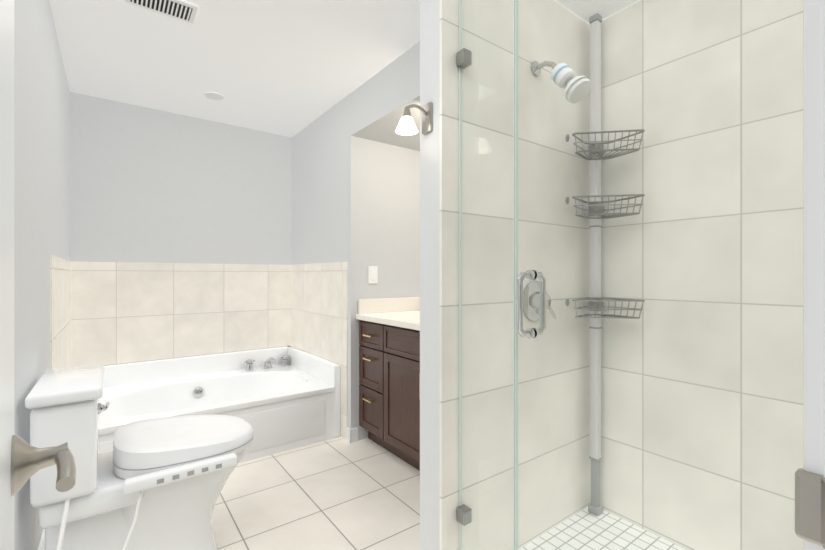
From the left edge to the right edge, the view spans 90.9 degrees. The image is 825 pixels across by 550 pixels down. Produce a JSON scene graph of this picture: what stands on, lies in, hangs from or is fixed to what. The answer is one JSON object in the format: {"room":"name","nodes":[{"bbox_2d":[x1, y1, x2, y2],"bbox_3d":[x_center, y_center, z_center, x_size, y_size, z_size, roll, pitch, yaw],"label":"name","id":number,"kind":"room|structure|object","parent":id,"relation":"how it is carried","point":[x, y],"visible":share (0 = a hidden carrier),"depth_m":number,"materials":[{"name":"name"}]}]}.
{"room":"bathroom","nodes":[
{"label":"bathroom","id":0,"kind":"room"},
{"bbox_2d":[14,0,439,549],"bbox_3d":[-0.393,-0.050,1.936,2.362,2.360,3.777,0,0,-37],"label":"wall","id":1,"kind":"structure","parent":0,"point":[96,179],"depth_m":2.83,"materials":[{"name":"paint"}]},
{"bbox_2d":[50,255,73,368],"bbox_3d":[-1.958,0.520,2.271,0.008,1.220,1.080,0,0,-37],"label":"tile wainscot","id":2,"kind":"structure","parent":1,"relation":"attached to","point":[61,270],"depth_m":2.19,"materials":[{"name":"beige tile"}]},
{"bbox_2d":[74,262,289,366],"bbox_3d":[-1.686,0.520,3.173,1.520,1.220,0.008,0,0,-37],"label":"tile wainscot","id":3,"kind":"structure","parent":1,"relation":"attached to","point":[108,313],"depth_m":3.08,"materials":[{"name":"beige tile"}]},
{"bbox_2d":[38,427,357,549],"bbox_3d":[-0.316,1.083,1.371,1.571,0.095,2.398,0,0,-37],"label":"baseboard","id":4,"kind":"structure","parent":1,"relation":"attached to","point":[352,435],"depth_m":2.73,"materials":[{"name":"white"}]},
{"bbox_2d":[290,262,347,439],"bbox_3d":[-0.755,0.520,3.188,0.008,1.220,1.040,0,0,-37],"label":"tile wainscot","id":5,"kind":"structure","parent":1,"relation":"attached to","point":[318,291],"depth_m":3.07,"materials":[{"name":"beige tile"}]},
{"bbox_2d":[368,266,377,283],"bbox_3d":[-0.275,0.000,2.836,0.074,0.120,0.008,0,0,-37],"label":"switch plate","id":6,"kind":"object","parent":1,"relation":"attached to","point":[372,274],"visible":1,"depth_m":2.83,"materials":[{"name":"white plastic"}]},
{"bbox_2d":[395,102,431,134],"bbox_3d":[0.003,-0.562,1.441,0.137,0.119,0.080,0,0,-37],"label":"lamp","id":7,"kind":"object","parent":1,"relation":"attached to","point":[406,125],"visible":1,"depth_m":1.45,"materials":[{"name":"white glass"}]},
{"bbox_2d":[440,0,590,549],"bbox_3d":[0.484,-0.049,1.713,0.960,2.358,0.012,0,0,-37],"label":"tiled wall","id":8,"kind":"structure","parent":1,"relation":"attached to","point":[449,274],"depth_m":1.64,"materials":[{"name":"beige tile"}]},
{"bbox_2d":[523,281,556,320],"bbox_3d":[0.539,0.110,1.706,0.170,0.170,0.064,0,0,-37],"label":"shower valve","id":9,"kind":"object","parent":8,"relation":"attached to","point":[530,292],"depth_m":1.69,"materials":[{"name":"silver metal"}]},
{"bbox_2d":[531,61,591,103],"bbox_3d":[0.603,-0.796,1.643,0.102,0.232,0.240,0,0,-37],"label":"shower head","id":10,"kind":"object","parent":8,"relation":"attached to","point":[578,85],"depth_m":1.60},
{"bbox_2d":[515,0,802,549],"bbox_3d":[0.545,0.013,0.970,0.128,2.085,0.742,0,0,-37],"label":"shower glass door","id":11,"kind":"structure","parent":8,"relation":"attached to","point":[529,333],"depth_m":1.07,"materials":[{"name":"clear glass"}]},
{"bbox_2d":[600,0,802,549],"bbox_3d":[1.184,-0.049,1.603,0.012,2.358,1.022,0,0,-37],"label":"tiled wall","id":12,"kind":"structure","parent":1,"relation":"attached to","point":[712,436],"depth_m":1.62,"materials":[{"name":"beige tile"}]},
{"bbox_2d":[211,436,419,549],"bbox_3d":[-0.264,1.130,1.361,3.600,0.001,5.500,0,0,-37],"label":"floor","id":13,"kind":"structure","parent":0,"point":[339,493],"depth_m":2.03,"materials":[{"name":"tile"}]},
{"bbox_2d":[25,364,252,549],"bbox_3d":[-0.958,0.743,1.527,0.697,0.775,0.523,0,0,-37],"label":"toilet","id":14,"kind":"object","parent":13,"relation":"on","point":[154,484],"visible":1,"depth_m":1.40,"materials":[{"name":"white ceramic"}]},
{"bbox_2d":[100,346,339,462],"bbox_3d":[-1.392,0.880,2.777,1.502,0.500,0.977,0,0,-37],"label":"tub","id":15,"kind":"object","parent":13,"relation":"on","point":[282,399],"visible":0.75,"depth_m":2.83,"materials":[{"name":"white ceramic"}]},
{"bbox_2d":[356,297,419,470],"bbox_3d":[0.204,0.647,2.425,0.575,0.965,1.231,0,0,-37],"label":"bathroom vanity","id":16,"kind":"object","parent":13,"relation":"on","point":[389,375],"visible":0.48,"depth_m":2.48,"materials":[{"name":"brown wood"}]},
{"bbox_2d":[519,507,685,549],"bbox_3d":[0.991,1.130,1.531,1.384,0.001,1.136,0,0,-37],"label":"shower floor","id":17,"kind":"structure","parent":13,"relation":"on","point":[597,524],"depth_m":1.75,"materials":[{"name":"tile"}]},
{"bbox_2d":[565,13,644,514],"bbox_3d":[0.843,-0.050,1.781,0.277,2.359,0.261,0,0,-37],"label":"shower caddy","id":18,"kind":"object","parent":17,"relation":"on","point":[595,158],"depth_m":1.91,"materials":[{"name":"silver metal"}]},
{"bbox_3d":[0.469,1.100,1.072,0.100,0.060,0.998,0,0,-37],"label":"shower curb","id":19,"kind":"object","parent":13,"relation":"on","visible":0},
{"bbox_2d":[456,0,514,549],"bbox_3d":[0.247,0.019,1.371,0.040,2.098,0.250,0,0,-37],"label":"glass","id":20,"kind":"object","parent":19,"relation":"on","point":[464,60],"visible":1,"depth_m":1.42,"materials":[{"name":"clear glass"}]},
{"bbox_2d":[49,0,639,136],"bbox_3d":[-0.264,-1.280,1.361,3.600,0.100,5.500,0,0,-37],"label":"ceiling","id":21,"kind":"structure","parent":0,"point":[289,68],"depth_m":2.23,"materials":[{"name":"white paint"}]},
{"bbox_2d":[125,0,197,23],"bbox_3d":[-1.130,-1.222,1.832,0.270,0.016,0.150,0,0,-37],"label":"ceiling vent","id":22,"kind":"object","parent":21,"relation":"in","point":[182,10],"visible":1,"depth_m":1.85,"materials":[{"name":"white metal"}]},
{"bbox_2d":[204,92,223,99],"bbox_3d":[-1.361,-1.226,2.788,0.124,0.008,0.124,0,0,-37],"label":"recessed light","id":23,"kind":"object","parent":21,"relation":"in","point":[213,96],"visible":0.98,"depth_m":2.78,"materials":[{"name":"white"}]},
{"bbox_2d":[351,41,419,150],"bbox_3d":[0.235,-1.084,2.449,0.702,0.288,1.239,0,0,-37],"label":"soffit","id":24,"kind":"object","parent":21,"relation":"attached to","point":[384,97],"visible":0.31,"depth_m":2.44,"materials":[{"name":"paint"}]},
{"bbox_3d":[0.722,-0.050,0.536,2.242,2.360,0.140,0,0,-37],"label":"wall","id":25,"kind":"structure","parent":0,"visible":0},
{"bbox_2d":[0,0,75,549],"bbox_3d":[-0.341,0.109,0.280,0.151,2.018,0.611,0,0,-37],"label":"door","id":26,"kind":"structure","parent":25,"relation":"in","point":[22,461],"depth_m":0.42,"materials":[{"name":"painted wood"},{"name":"brushed nickel"}]},
{"bbox_2d":[795,0,824,549],"bbox_3d":[0.132,0.080,0.110,0.787,2.100,0.158,0,0,-37],"label":"door frame","id":27,"kind":"structure","parent":25,"relation":"attached to","point":[810,503],"depth_m":0.36,"materials":[{"name":"white"}]}
]}

